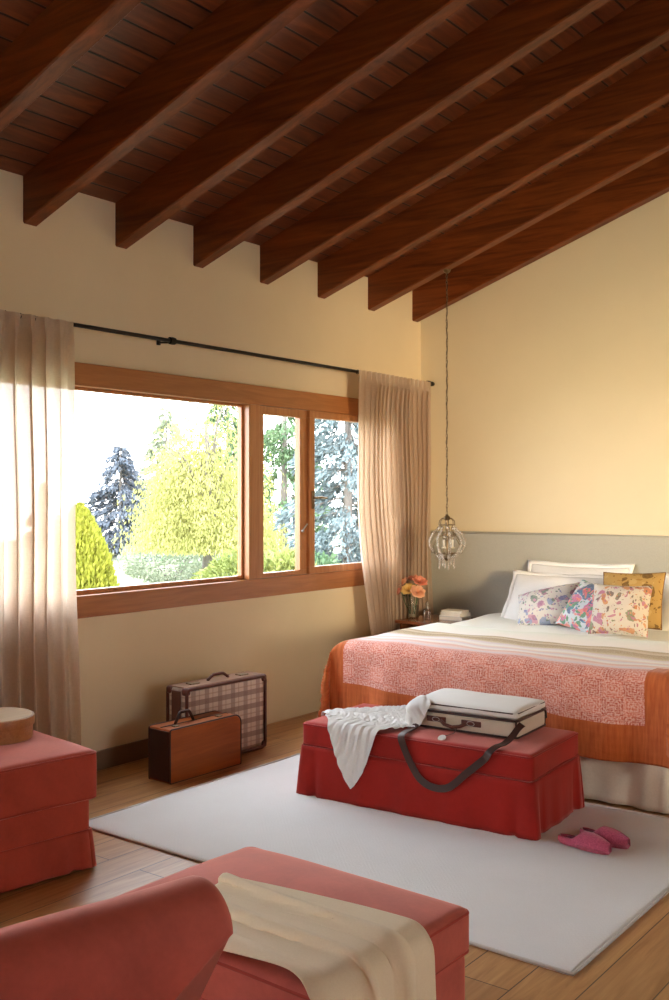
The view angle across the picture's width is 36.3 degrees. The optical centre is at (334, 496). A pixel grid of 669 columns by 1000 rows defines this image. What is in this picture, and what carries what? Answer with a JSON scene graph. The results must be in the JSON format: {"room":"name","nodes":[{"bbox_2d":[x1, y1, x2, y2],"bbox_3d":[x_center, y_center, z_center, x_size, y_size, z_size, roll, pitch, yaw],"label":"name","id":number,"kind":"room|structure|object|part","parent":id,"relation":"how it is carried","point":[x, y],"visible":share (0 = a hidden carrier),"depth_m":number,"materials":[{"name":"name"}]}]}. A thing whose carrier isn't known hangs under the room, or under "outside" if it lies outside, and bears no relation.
{"room":"bedroom","nodes":[
{"label":"bedroom","id":0,"kind":"room"},
{"bbox_2d":[75,387,242,594],"bbox_3d":[-1.252,-0.034,5.989,0.035,1.168,2.075,0,0,37],"label":"window pane","id":1,"kind":"object","parent":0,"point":[88,389],"depth_m":6.48,"materials":[{"name":"clear glass"}]},
{"bbox_2d":[0,169,420,750],"bbox_3d":[-2.019,-0.039,5.056,0.180,3.378,9.380,0,0,37],"label":"wall","id":2,"kind":"structure","parent":0,"point":[69,266],"depth_m":6.37,"materials":[{"name":"beige paint"}]},
{"bbox_2d":[96,738,147,770],"bbox_3d":[-2.694,1.495,4.011,0.018,0.110,6.300,0,0,37],"label":"baseboard","id":3,"kind":"structure","parent":2,"relation":"attached to","point":[137,750],"depth_m":5.91,"materials":[{"name":"brown wood"}]},
{"bbox_2d":[75,362,363,618],"bbox_3d":[-0.721,-0.036,6.593,0.176,1.423,3.880,0,0,37],"label":"window","id":4,"kind":"structure","parent":2,"relation":"in","point":[253,402],"depth_m":6.79,"materials":[{"name":"brown wood"}]},
{"bbox_3d":[-0.750,-0.683,6.616,0.102,0.130,3.880,0,0,37],"label":"frame","id":5,"kind":"part","parent":4,"relation":"part of","materials":[{"name":"brown wood"}]},
{"bbox_3d":[-0.748,0.613,6.614,0.106,0.125,3.880,0,0,37],"label":"sill","id":6,"kind":"part","parent":4,"relation":"part of","materials":[{"name":"brown wood"}]},
{"bbox_3d":[-0.371,-0.034,7.082,0.047,1.164,0.508,0,0,37],"label":"sash","id":7,"kind":"part","parent":4,"relation":"part of","materials":[{"name":"brown wood"}]},
{"bbox_3d":[-0.104,0.020,7.303,0.059,0.130,0.124,0,0,37],"label":"handle","id":8,"kind":"part","parent":4,"relation":"part of","materials":[{"name":"gold metal"}]},
{"bbox_3d":[0.098,-0.034,7.664,0.056,1.164,0.981,0,0,37],"label":"sash","id":9,"kind":"part","parent":4,"relation":"part of","materials":[{"name":"brown wood"}]},
{"bbox_2d":[36,316,434,385],"bbox_3d":[-0.713,-0.930,6.493,0.147,0.045,4.910,0,0,37],"label":"curtain rod","id":10,"kind":"object","parent":2,"relation":"attached to","point":[171,340],"visible":0.62,"depth_m":6.24,"materials":[{"name":"black metal"}]},
{"bbox_2d":[0,309,80,744],"bbox_3d":[-1.695,0.296,5.109,0.151,2.483,1.016,0,0,39],"label":"curtain","id":11,"kind":"object","parent":10,"relation":"hanging from","point":[40,671],"visible":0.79,"depth_m":5.32,"materials":[{"name":"fabric"}]},
{"bbox_2d":[356,370,432,635],"bbox_3d":[0.492,0.298,7.910,0.216,2.480,1.024,0,0,37],"label":"curtain","id":12,"kind":"object","parent":10,"relation":"hanging from","point":[394,419],"visible":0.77,"depth_m":7.89,"materials":[{"name":"fabric"}]},
{"bbox_2d":[0,0,668,276],"bbox_3d":[0.922,-2.978,2.807,8.025,2.828,9.380,0,0,37],"label":"ceiling","id":13,"kind":"structure","parent":0,"point":[152,28],"depth_m":5.25,"materials":[{"name":"brown wood"}]},
{"bbox_2d":[0,0,141,131],"bbox_3d":[0.869,-2.784,2.738,7.265,2.686,0.090,0,0,37],"label":"ceiling beam","id":14,"kind":"structure","parent":13,"relation":"attached to","point":[65,30],"depth_m":4.27,"materials":[{"name":"brown wood"}]},
{"bbox_2d":[23,0,316,225],"bbox_3d":[1.250,-2.784,3.236,7.265,2.686,0.090,0,0,37],"label":"ceiling beam","id":15,"kind":"structure","parent":13,"relation":"attached to","point":[235,29],"depth_m":4.79,"materials":[{"name":"brown wood"}]},
{"bbox_2d":[115,0,471,248],"bbox_3d":[1.631,-2.784,3.735,7.265,2.686,0.090,0,0,37],"label":"ceiling beam","id":16,"kind":"structure","parent":13,"relation":"attached to","point":[385,29],"depth_m":5.14,"materials":[{"name":"brown wood"}]},
{"bbox_2d":[193,0,609,267],"bbox_3d":[2.012,-2.784,4.233,7.265,2.686,0.090,0,0,37],"label":"ceiling beam","id":17,"kind":"structure","parent":13,"relation":"attached to","point":[523,26],"depth_m":5.49,"materials":[{"name":"brown wood"}]},
{"bbox_2d":[260,0,668,284],"bbox_3d":[2.393,-2.784,4.732,7.265,2.686,0.090,0,0,37],"label":"ceiling beam","id":18,"kind":"structure","parent":13,"relation":"attached to","point":[643,26],"depth_m":5.89,"materials":[{"name":"brown wood"}]},
{"bbox_2d":[318,50,668,298],"bbox_3d":[2.775,-2.784,5.230,7.265,2.686,0.090,0,0,37],"label":"ceiling beam","id":19,"kind":"structure","parent":13,"relation":"attached to","point":[645,89],"depth_m":6.48,"materials":[{"name":"brown wood"}]},
{"bbox_2d":[368,105,668,310],"bbox_3d":[3.156,-2.784,5.729,7.265,2.686,0.090,0,0,37],"label":"ceiling beam","id":20,"kind":"structure","parent":13,"relation":"attached to","point":[641,143],"depth_m":7.08,"materials":[{"name":"brown wood"}]},
{"bbox_2d":[429,269,465,569],"bbox_3d":[0.829,-0.572,7.516,0.279,2.209,0.275,0,0,16],"label":"pendant lamp","id":21,"kind":"object","parent":20,"relation":"hanging from","point":[445,556],"visible":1,"depth_m":7.50,"materials":[{"name":"gold metal"}]},
{"bbox_3d":[0.828,-0.768,7.512,0.014,1.787,0.014,0,0,37],"label":"power cord","id":22,"kind":"part","parent":21,"relation":"part of","materials":[{"name":"black metal"}]},
{"bbox_3d":[0.827,-0.769,7.512,0.020,1.797,0.016,0,0,37],"label":"chain","id":23,"kind":"part","parent":21,"relation":"part of","materials":[{"name":"gold metal"}]},
{"bbox_3d":[0.827,0.297,7.512,0.257,0.345,0.249,0,0,37],"label":"frame","id":24,"kind":"part","parent":21,"relation":"part of","materials":[{"name":"gold metal"}]},
{"bbox_2d":[412,151,668,321],"bbox_3d":[3.537,-2.784,6.227,7.265,2.686,0.090,0,0,37],"label":"ceiling beam","id":25,"kind":"structure","parent":13,"relation":"attached to","point":[649,181],"depth_m":7.66,"materials":[{"name":"brown wood"}]},
{"bbox_2d":[0,711,668,999],"bbox_3d":[0.922,1.610,2.807,8.025,0.120,9.580,0,0,37],"label":"floor","id":26,"kind":"structure","parent":0,"point":[635,966],"depth_m":3.89,"materials":[{"name":"brown wood"}]},
{"bbox_2d":[0,730,96,892],"bbox_3d":[-1.580,1.295,4.290,0.811,0.508,0.893,0,0,-45],"label":"ottoman","id":27,"kind":"object","parent":26,"relation":"on","point":[48,783],"visible":0.96,"depth_m":4.11,"materials":[{"name":"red fabric"}]},
{"bbox_2d":[0,707,34,744],"bbox_3d":[-1.475,0.996,4.426,0.334,0.103,0.334,0,0,37],"label":"round box","id":28,"kind":"object","parent":27,"relation":"on","point":[16,724],"visible":1,"depth_m":4.35,"materials":[{"name":"brown wood"}]},
{"bbox_3d":[-1.475,0.945,4.426,0.313,0.003,0.313,0,0,-34],"label":"lid","id":29,"kind":"part","parent":28,"relation":"part of","materials":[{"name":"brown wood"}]},
{"bbox_3d":[-1.475,0.968,4.426,0.334,0.042,0.334,0,0,37],"label":"lid","id":30,"kind":"part","parent":28,"relation":"part of","materials":[{"name":"brown wood"}]},
{"bbox_3d":[-1.580,1.385,4.289,0.776,0.008,0.856,0,0,-45],"label":"seam cord","id":31,"kind":"part","parent":27,"relation":"part of","materials":[{"name":"red fabric"}]},
{"bbox_2d":[0,730,96,820],"bbox_3d":[-1.580,1.152,4.290,0.808,0.221,0.891,0,0,-45],"label":"cushion","id":32,"kind":"object","parent":27,"relation":"on","point":[41,775],"depth_m":4.12,"materials":[{"name":"red fabric"}]},
{"bbox_2d":[0,875,232,999],"bbox_3d":[-0.303,1.079,1.562,0.928,0.942,1.202,0,0,-40],"label":"armchair","id":33,"kind":"object","parent":26,"relation":"on","point":[165,941],"visible":1,"depth_m":2.02,"materials":[{"name":"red fabric"}]},
{"bbox_2d":[148,709,241,784],"bbox_3d":[-0.781,1.371,5.765,0.180,0.367,0.554,0,0,39],"label":"suitcase","id":34,"kind":"object","parent":26,"relation":"on","point":[179,749],"visible":1,"depth_m":5.65,"materials":[{"name":"brown leather"}]},
{"bbox_3d":[-0.953,1.404,5.552,0.155,0.272,0.006,0,0,39],"label":"panel","id":35,"kind":"part","parent":34,"relation":"part of","materials":[{"name":"brown leather"}]},
{"bbox_3d":[-0.838,1.225,5.695,0.017,0.074,0.155,0,0,39],"label":"carry handle","id":36,"kind":"part","parent":34,"relation":"part of","materials":[{"name":"brown leather"}]},
{"bbox_2d":[166,671,266,753],"bbox_3d":[-0.699,1.301,6.124,0.187,0.498,0.669,0,0,40],"label":"suitcase","id":37,"kind":"object","parent":26,"relation":"on","point":[243,694],"visible":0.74,"depth_m":6.12,"materials":[{"name":"fabric"}]},
{"bbox_3d":[-0.699,1.075,6.124,0.018,0.046,0.181,0,0,40],"label":"carry handle","id":38,"kind":"part","parent":37,"relation":"part of","materials":[{"name":"leather"}]},
{"bbox_2d":[116,847,468,999],"bbox_3d":[-0.150,1.313,2.738,0.847,0.472,0.690,0,0,38],"label":"ottoman","id":39,"kind":"object","parent":26,"relation":"on","point":[234,976],"visible":0.37,"depth_m":2.71,"materials":[{"name":"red fabric"}]},
{"bbox_2d":[215,872,435,999],"bbox_3d":[-0.106,1.307,2.531,0.722,0.520,0.448,0,0,37],"label":"throw blanket","id":40,"kind":"object","parent":39,"relation":"on","point":[338,949],"visible":0.79,"depth_m":2.47,"materials":[{"name":"beige fabric"}]},
{"bbox_2d":[89,753,668,975],"bbox_3d":[0.317,1.547,4.761,2.512,0.020,1.782,0,0,37],"label":"rug","id":41,"kind":"object","parent":26,"relation":"on","point":[547,903],"visible":0.63,"depth_m":4.41,"materials":[{"name":"white carpet"}]},
{"bbox_2d":[296,703,584,840],"bbox_3d":[0.524,1.353,5.188,1.342,0.392,0.644,0,0,34],"label":"storage bench","id":42,"kind":"object","parent":41,"relation":"on","point":[530,784],"visible":0.85,"depth_m":4.86,"materials":[{"name":"red fabric"}]},
{"bbox_2d":[321,695,430,788],"bbox_3d":[0.223,1.237,5.295,0.558,0.445,0.534,0,0,-13],"label":"throw blanket","id":43,"kind":"object","parent":42,"relation":"on","point":[352,731],"visible":1,"depth_m":5.13,"materials":[{"name":"white fabric"}]},
{"bbox_3d":[0.524,1.288,5.188,1.287,0.008,0.612,0,0,34],"label":"seam cord","id":44,"kind":"part","parent":42,"relation":"part of","materials":[{"name":"red fabric"}]},
{"bbox_2d":[303,703,577,781],"bbox_3d":[0.524,1.225,5.189,1.282,0.135,0.612,0,0,34],"label":"cushion","id":45,"kind":"object","parent":42,"relation":"on","point":[545,753],"depth_m":4.87,"materials":[{"name":"red fabric"}]},
{"bbox_2d":[397,688,546,792],"bbox_3d":[0.676,1.200,5.059,0.633,0.386,0.628,0,0,33],"label":"case","id":46,"kind":"object","parent":42,"relation":"on","point":[509,717],"visible":0.94,"depth_m":4.98,"materials":[{"name":"beige fabric"}]},
{"bbox_3d":[0.580,1.120,5.016,0.149,0.041,0.030,0,0,33],"label":"carry handle","id":47,"kind":"part","parent":46,"relation":"part of","materials":[{"name":"leather"}]},
{"bbox_3d":[0.727,1.149,5.165,0.595,0.010,0.390,0,0,33],"label":"trim","id":48,"kind":"part","parent":46,"relation":"part of","materials":[{"name":"brown leather"}]},
{"bbox_3d":[0.727,1.039,5.165,0.590,0.064,0.381,0,0,33],"label":"lid","id":49,"kind":"part","parent":46,"relation":"part of","materials":[{"name":"fabric"}]},
{"bbox_3d":[0.727,1.035,5.165,0.584,0.007,0.379,0,0,33],"label":"lid trim","id":50,"kind":"part","parent":46,"relation":"part of","materials":[{"name":"brown leather"}]},
{"bbox_2d":[558,831,611,854],"bbox_3d":[1.099,1.501,4.473,0.095,0.070,0.256,0,0,-45],"label":"slipper","id":51,"kind":"object","parent":41,"relation":"on","point":[587,841],"visible":1,"depth_m":4.42,"materials":[{"name":"pink fabric"}]},
{"bbox_2d":[580,826,630,848],"bbox_3d":[1.201,1.501,4.545,0.095,0.070,0.256,0,0,-39],"label":"slipper","id":52,"kind":"object","parent":41,"relation":"on","point":[617,839],"visible":0.72,"depth_m":4.47,"materials":[{"name":"pink fabric"}]},
{"bbox_2d":[395,614,475,628],"bbox_3d":[0.840,1.244,7.817,0.560,0.612,0.520,0,0,37],"label":"nightstand","id":53,"kind":"object","parent":26,"relation":"on","point":[404,623],"visible":0.13,"depth_m":7.75,"materials":[{"name":"brown wood"}]},
{"bbox_3d":[0.646,1.080,7.965,0.018,0.235,0.460,0,0,37],"label":"panel","id":54,"kind":"part","parent":53,"relation":"part of","materials":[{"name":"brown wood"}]},
{"bbox_2d":[406,594,418,617],"bbox_3d":[0.614,0.851,7.965,0.106,0.175,0.106,0,0,37],"label":"vase","id":55,"kind":"object","parent":53,"relation":"on","point":[412,611],"visible":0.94,"depth_m":7.93,"materials":[{"name":"clear glass"}]},
{"bbox_2d":[397,585,407,607],"bbox_3d":[0.518,0.792,7.967,0.108,0.233,0.116,0,0,-45],"label":"rose","id":56,"kind":"object","parent":55,"relation":"in","point":[399,589],"visible":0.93,"depth_m":7.95,"materials":[{"name":"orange plant"}]},
{"bbox_2d":[399,577,408,596],"bbox_3d":[0.535,0.763,7.973,0.111,0.292,0.116,0,0,37],"label":"rose","id":57,"kind":"object","parent":55,"relation":"in","point":[403,581],"visible":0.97,"depth_m":7.95,"materials":[{"name":"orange plant"}]},
{"bbox_2d":[400,583,415,598],"bbox_3d":[0.572,0.788,7.908,0.104,0.241,0.121,0,0,-29],"label":"rose","id":58,"kind":"object","parent":55,"relation":"in","point":[405,589],"visible":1,"depth_m":7.91,"materials":[{"name":"yellow plant"}]},
{"bbox_2d":[410,585,424,607],"bbox_3d":[0.638,0.794,7.874,0.113,0.229,0.113,0,0,37],"label":"rose","id":59,"kind":"object","parent":55,"relation":"in","point":[419,592],"visible":1,"depth_m":7.87,"materials":[{"name":"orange plant"}]},
{"bbox_2d":[412,575,427,588],"bbox_3d":[0.662,0.760,7.909,0.120,0.298,0.112,0,0,6],"label":"rose","id":60,"kind":"object","parent":55,"relation":"in","point":[419,579],"visible":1,"depth_m":7.91,"materials":[{"name":"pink plant"}]},
{"bbox_2d":[424,601,430,618],"bbox_3d":[0.713,0.870,7.839,0.052,0.137,0.034,0,0,37],"label":"perfume bottle","id":61,"kind":"object","parent":53,"relation":"on","point":[427,612],"visible":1,"depth_m":7.83,"materials":[{"name":"clear glass"}]},
{"bbox_2d":[439,616,470,620],"bbox_3d":[0.920,0.923,7.806,0.200,0.030,0.150,0,0,33],"label":"book","id":62,"kind":"object","parent":53,"relation":"on","point":[449,618],"visible":0.61,"depth_m":7.75,"materials":[{"name":"beige paper"}]},
{"bbox_2d":[440,612,470,616],"bbox_3d":[0.923,0.895,7.806,0.190,0.026,0.140,0,0,42],"label":"book","id":63,"kind":"object","parent":62,"relation":"on","point":[441,613],"visible":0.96,"depth_m":7.75,"materials":[{"name":"beige paper"}]},
{"bbox_2d":[441,609,468,613],"bbox_3d":[0.922,0.874,7.811,0.175,0.016,0.135,0,0,30],"label":"book","id":64,"kind":"object","parent":63,"relation":"on","point":[460,611],"visible":1,"depth_m":7.78,"materials":[{"name":"beige paper"}]},
{"bbox_2d":[580,756,668,813],"bbox_3d":[1.466,1.224,6.412,2.072,0.637,2.180,0,0,37],"label":"bed skirt","id":65,"kind":"object","parent":26,"relation":"on","point":[645,787],"visible":0.08,"depth_m":5.09,"materials":[{"name":"white fabric"}]},
{"bbox_2d":[318,623,668,768],"bbox_3d":[1.100,1.108,5.907,2.143,0.517,1.230,0,0,37],"label":"quilt","id":66,"kind":"object","parent":65,"relation":"on","point":[614,693],"visible":0.9,"depth_m":5.53,"materials":[{"name":"pink fabric"}]},
{"bbox_2d":[452,613,668,641],"bbox_3d":[1.578,0.973,6.559,2.128,0.205,1.506,0,0,37],"label":"duvet","id":67,"kind":"object","parent":65,"relation":"on","point":[492,621],"visible":0.2,"depth_m":6.81,"materials":[{"name":"white fabric"}]},
{"bbox_2d":[517,582,579,624],"bbox_3d":[1.477,0.760,7.051,0.504,0.346,0.249,0,0,29],"label":"cushion","id":68,"kind":"object","parent":67,"relation":"on","point":[542,606],"visible":0.68,"depth_m":6.99,"materials":[{"name":"multicoloured fabric"}]},
{"bbox_2d":[500,570,602,619],"bbox_3d":[1.600,0.750,7.362,0.820,0.402,0.314,0,0,35],"label":"pillow","id":69,"kind":"object","parent":67,"relation":"on","point":[523,582],"visible":0.34,"depth_m":7.46,"materials":[{"name":"white fabric"}]},
{"bbox_2d":[556,579,593,631],"bbox_3d":[1.708,0.745,6.777,0.267,0.371,0.408,0,0,-32],"label":"cushion","id":70,"kind":"object","parent":67,"relation":"on","point":[577,613],"visible":0.46,"depth_m":6.75,"materials":[{"name":"multicoloured fabric"}]},
{"bbox_2d":[528,560,634,574],"bbox_3d":[1.758,0.710,7.469,0.843,0.463,0.214,0,0,38],"label":"pillow","id":71,"kind":"object","parent":67,"relation":"on","point":[533,565],"visible":0.19,"depth_m":7.50,"materials":[{"name":"white fabric"}]},
{"bbox_2d":[588,583,652,637],"bbox_3d":[1.811,0.715,6.460,0.376,0.309,0.223,0,0,28],"label":"cushion","id":72,"kind":"object","parent":67,"relation":"on","point":[624,610],"visible":1,"depth_m":6.39,"materials":[{"name":"fabric"}]},
{"bbox_2d":[603,572,665,629],"bbox_3d":[1.987,0.690,6.813,0.433,0.382,0.204,0,0,31],"label":"cushion","id":73,"kind":"object","parent":67,"relation":"on","point":[657,580],"visible":0.47,"depth_m":6.76,"materials":[{"name":"yellow fabric"}]},
{"bbox_2d":[649,573,668,630],"bbox_3d":[2.487,0.742,6.710,0.820,0.429,0.307,0,0,40],"label":"pillow","id":74,"kind":"object","parent":67,"relation":"on","point":[665,602],"visible":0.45,"depth_m":6.85,"materials":[{"name":"white fabric"}]},
{"bbox_2d":[421,192,668,535],"bbox_3d":[3.799,-1.309,6.323,7.525,5.919,0.300,0,0,37],"label":"wall","id":75,"kind":"structure","parent":0,"point":[558,367],"depth_m":7.72,"materials":[{"name":"yellow paint"}]},
{"bbox_2d":[431,530,668,617],"bbox_3d":[2.082,0.910,7.399,3.440,1.270,0.072,0,0,37],"label":"headboard","id":76,"kind":"object","parent":75,"relation":"attached to","point":[479,583],"visible":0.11,"depth_m":7.93,"materials":[{"name":"grey fabric"}]},
{"label":"outside","id":77,"kind":"structure","parent":0,"visible":0},
{"bbox_2d":[109,527,358,585],"bbox_3d":[-7.396,2.142,35.866,45.400,0.878,76.000,0,0,37],"label":"lawn","id":78,"kind":"structure","parent":77,"point":[123,579],"depth_m":30.03,"materials":[{"name":"white"}]},
{"bbox_2d":[75,501,120,589],"bbox_3d":[-3.137,1.073,12.501,1.056,2.050,1.046,0,0,-32],"label":"cypress shrub","id":79,"kind":"object","parent":78,"relation":"on","point":[94,563],"visible":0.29,"depth_m":12.29,"materials":[{"name":"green plant"}]},
{"bbox_2d":[84,446,160,562],"bbox_3d":[-7.085,0.450,34.053,3.936,4.314,3.543,0,0,2],"label":"conifer tree","id":80,"kind":"object","parent":78,"relation":"on","point":[122,465],"visible":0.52,"depth_m":33.69,"materials":[{"name":"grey plant"}]},
{"bbox_2d":[115,400,192,545],"bbox_3d":[-7.146,-0.887,44.097,4.823,6.563,5.033,0,0,37],"label":"conifer tree","id":81,"kind":"object","parent":78,"relation":"on","point":[159,434],"visible":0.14,"depth_m":43.76,"materials":[{"name":"green plant"}]},
{"bbox_2d":[117,546,220,582],"bbox_3d":[-3.822,1.563,23.967,2.585,1.125,2.619,0,0,37],"label":"shrub","id":82,"kind":"object","parent":78,"relation":"on","point":[140,570],"visible":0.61,"depth_m":23.33,"materials":[{"name":"green plant"}]},
{"bbox_3d":[-3.823,1.756,23.985,0.926,0.624,0.948,0,0,37],"label":"stem","id":83,"kind":"part","parent":82,"relation":"part of","materials":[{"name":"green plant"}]},
{"bbox_2d":[110,401,291,578],"bbox_3d":[-2.450,-0.209,19.966,4.193,4.370,3.935,0,0,-4],"label":"weeping tree","id":84,"kind":"object","parent":78,"relation":"on","point":[197,505],"visible":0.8,"depth_m":19.39,"materials":[{"name":"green plant"}]},
{"bbox_2d":[157,404,276,573],"bbox_3d":[-3.272,-0.931,29.754,3.800,6.878,4.106,0,0,-33],"label":"conifer tree","id":85,"kind":"object","parent":78,"relation":"on","point":[234,423],"visible":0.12,"depth_m":29.70,"materials":[{"name":"green plant"}]},
{"bbox_2d":[189,548,264,579],"bbox_3d":[-1.341,1.394,15.511,1.760,1.306,1.760,0,0,37],"label":"shrub","id":86,"kind":"object","parent":78,"relation":"on","point":[224,564],"visible":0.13,"depth_m":15.17,"materials":[{"name":"green plant"}]},
{"bbox_2d":[217,415,331,575],"bbox_3d":[-1.455,-1.508,24.999,3.407,7.457,3.338,0,0,33],"label":"conifer tree","id":87,"kind":"object","parent":78,"relation":"on","point":[281,432],"visible":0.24,"depth_m":24.70,"materials":[{"name":"green plant"}]},
{"bbox_2d":[235,545,316,575],"bbox_3d":[-0.587,1.220,10.509,1.152,1.483,1.127,0,0,37],"label":"shrub","id":88,"kind":"object","parent":78,"relation":"on","point":[283,560],"visible":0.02,"depth_m":10.29,"materials":[{"name":"green plant"}]},
{"bbox_2d":[272,419,361,562],"bbox_3d":[0.232,-1.054,16.072,2.617,6.086,2.679,0,0,17],"label":"conifer tree","id":89,"kind":"object","parent":78,"relation":"on","point":[344,445],"visible":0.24,"depth_m":15.74,"materials":[{"name":"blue plant"}]},
{"bbox_2d":[315,550,340,565],"bbox_3d":[-0.429,1.360,14.004,1.737,1.301,1.743,0,0,-25],"label":"shrub","id":90,"kind":"object","parent":78,"relation":"on","point":[320,560],"visible":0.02,"depth_m":13.96,"materials":[{"name":"green plant"}]},
{"bbox_2d":[332,430,359,556],"bbox_3d":[1.450,-1.536,25.953,3.548,7.140,3.487,0,0,19],"label":"conifer tree","id":91,"kind":"object","parent":78,"relation":"on","point":[353,430],"visible":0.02,"depth_m":26.08,"materials":[{"name":"green plant"}]}
]}

